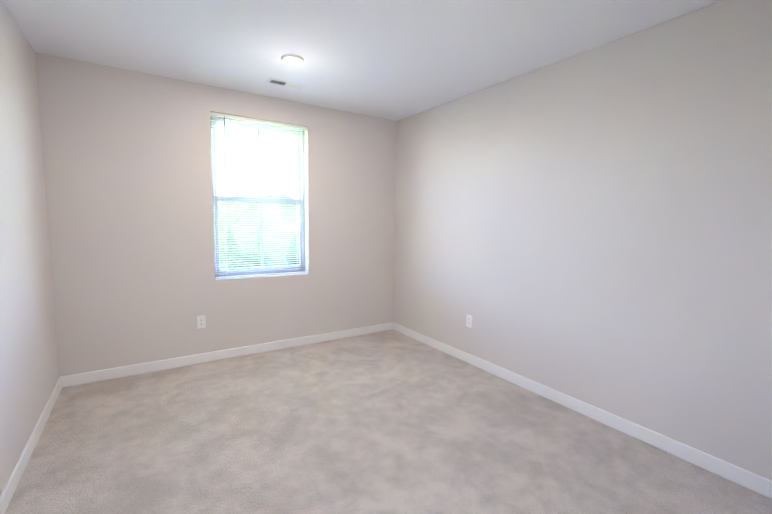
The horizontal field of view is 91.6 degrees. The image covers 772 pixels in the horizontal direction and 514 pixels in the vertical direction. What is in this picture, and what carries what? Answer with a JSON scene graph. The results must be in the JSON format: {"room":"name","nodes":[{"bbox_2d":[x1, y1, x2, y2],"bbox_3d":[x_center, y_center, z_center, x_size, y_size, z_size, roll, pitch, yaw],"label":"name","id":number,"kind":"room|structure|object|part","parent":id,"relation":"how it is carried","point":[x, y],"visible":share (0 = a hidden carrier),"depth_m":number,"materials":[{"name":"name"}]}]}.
{"room":"empty bedroom","nodes":[
{"label":"empty bedroom","id":0,"kind":"room"},
{"bbox_2d":[0,0,58,493],"bbox_3d":[-1.424,-0.029,1.006,0.160,2.440,4.390,-3,7,-33],"label":"wall","id":1,"kind":"structure","parent":0,"point":[29,373],"depth_m":2.13,"materials":[{"name":"paint"}]},
{"bbox_2d":[0,377,61,513],"bbox_3d":[-1.365,1.138,1.163,0.015,0.088,4.055,-3,7,-33],"label":"baseboard","id":2,"kind":"structure","parent":1,"relation":"attached to","point":[10,487],"depth_m":1.98,"materials":[{"name":"white wood"}]},
{"bbox_2d":[35,52,396,376],"bbox_3d":[-1.225,-0.288,3.647,3.072,2.440,0.160,-3,7,-33],"label":"wall","id":3,"kind":"structure","parent":0,"point":[127,162],"depth_m":3.18,"materials":[{"name":"paint"}]},
{"bbox_2d":[197,315,205,328],"bbox_3d":[-1.652,0.581,3.362,0.070,0.115,0.007,-3,7,-33],"label":"outlet","id":4,"kind":"object","parent":3,"relation":"attached to","point":[201,324],"visible":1,"depth_m":3.36,"materials":[{"name":"white plastic"}]},
{"bbox_2d":[61,322,392,387],"bbox_3d":[-1.195,0.890,3.691,3.072,0.088,0.015,-3,7,-33],"label":"baseboard","id":5,"kind":"structure","parent":3,"relation":"attached to","point":[100,375],"depth_m":3.41,"materials":[{"name":"white wood"}]},
{"bbox_2d":[210,116,304,276],"bbox_3d":[-1.230,-0.555,3.670,0.960,1.552,0.091,-3,7,-33],"label":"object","id":6,"kind":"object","parent":3,"relation":"in","point":[292,244],"depth_m":3.64,"materials":[{"name":"glass"}]},
{"bbox_3d":[-1.232,-0.894,3.647,0.830,0.743,0.028,-3,7,-33],"label":"window sash","id":7,"kind":"part","parent":6,"relation":"part of","materials":[{"name":"white plastic"}]},
{"bbox_3d":[-1.232,-0.903,3.646,0.778,0.649,0.014,-3,7,-33],"label":"glass","id":8,"kind":"part","parent":6,"relation":"part of","materials":[{"name":"clear glass"}]},
{"bbox_3d":[-1.225,-0.218,3.687,0.830,0.731,0.028,-3,7,-33],"label":"window sash","id":9,"kind":"part","parent":6,"relation":"part of","materials":[{"name":"white plastic"}]},
{"bbox_2d":[210,112,306,278],"bbox_3d":[-1.174,-0.549,3.584,0.889,1.476,0.046,-3,7,-33],"label":"window blind","id":10,"kind":"object","parent":6,"relation":"attached to","point":[263,122],"visible":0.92,"depth_m":3.55,"materials":[{"name":"white plastic"}]},
{"bbox_3d":[-1.225,-0.212,3.688,0.778,0.631,0.014,-3,7,-33],"label":"glass","id":11,"kind":"part","parent":6,"relation":"part of","materials":[{"name":"clear glass"}]},
{"bbox_3d":[-1.219,0.130,3.705,0.670,0.012,0.012,-3,7,-33],"label":"window lift rail","id":12,"kind":"part","parent":6,"relation":"part of","materials":[{"name":"white plastic"}]},
{"bbox_2d":[2,0,721,120],"bbox_3d":[-0.051,-1.369,1.759,3.392,0.120,4.390,-3,7,-33],"label":"ceiling","id":13,"kind":"structure","parent":0,"point":[396,60],"depth_m":2.37,"materials":[{"name":"white paint"}]},
{"bbox_2d":[266,78,305,89],"bbox_3d":[-0.842,-1.460,3.170,0.310,0.021,0.130,-3,7,-33],"label":"ceiling vent","id":14,"kind":"object","parent":13,"relation":"in","point":[282,83],"visible":1,"depth_m":3.16,"materials":[{"name":"white metal"}]},
{"bbox_2d":[281,54,303,64],"bbox_3d":[-0.663,-1.396,2.670,0.160,0.022,0.160,-3,7,-33],"label":"recessed light","id":15,"kind":"object","parent":13,"relation":"in","point":[291,59],"visible":1,"depth_m":2.64,"materials":[{"name":"white"}]},
{"bbox_2d":[5,329,771,513],"bbox_3d":[-0.090,1.178,2.012,3.392,0.120,4.390,-3,7,-33],"label":"floor","id":16,"kind":"structure","parent":0,"point":[392,421],"depth_m":2.16,"materials":[{"name":"carpet"}]},
{"bbox_2d":[393,0,771,480],"bbox_3d":[1.283,-0.162,2.765,0.160,2.440,4.390,-3,7,-33],"label":"wall","id":17,"kind":"structure","parent":0,"point":[592,226],"depth_m":2.34,"materials":[{"name":"paint"}]},
{"bbox_2d":[466,314,471,327],"bbox_3d":[0.767,0.590,3.464,0.007,0.115,0.070,-3,7,-33],"label":"outlet","id":18,"kind":"object","parent":17,"relation":"attached to","point":[468,322],"visible":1,"depth_m":3.46,"materials":[{"name":"white plastic"}]},
{"bbox_2d":[393,322,771,498],"bbox_3d":[1.196,1.013,2.828,0.015,0.088,4.055,-3,7,-33],"label":"baseboard","id":19,"kind":"structure","parent":17,"relation":"attached to","point":[761,485],"depth_m":2.37,"materials":[{"name":"white wood"}]}
]}

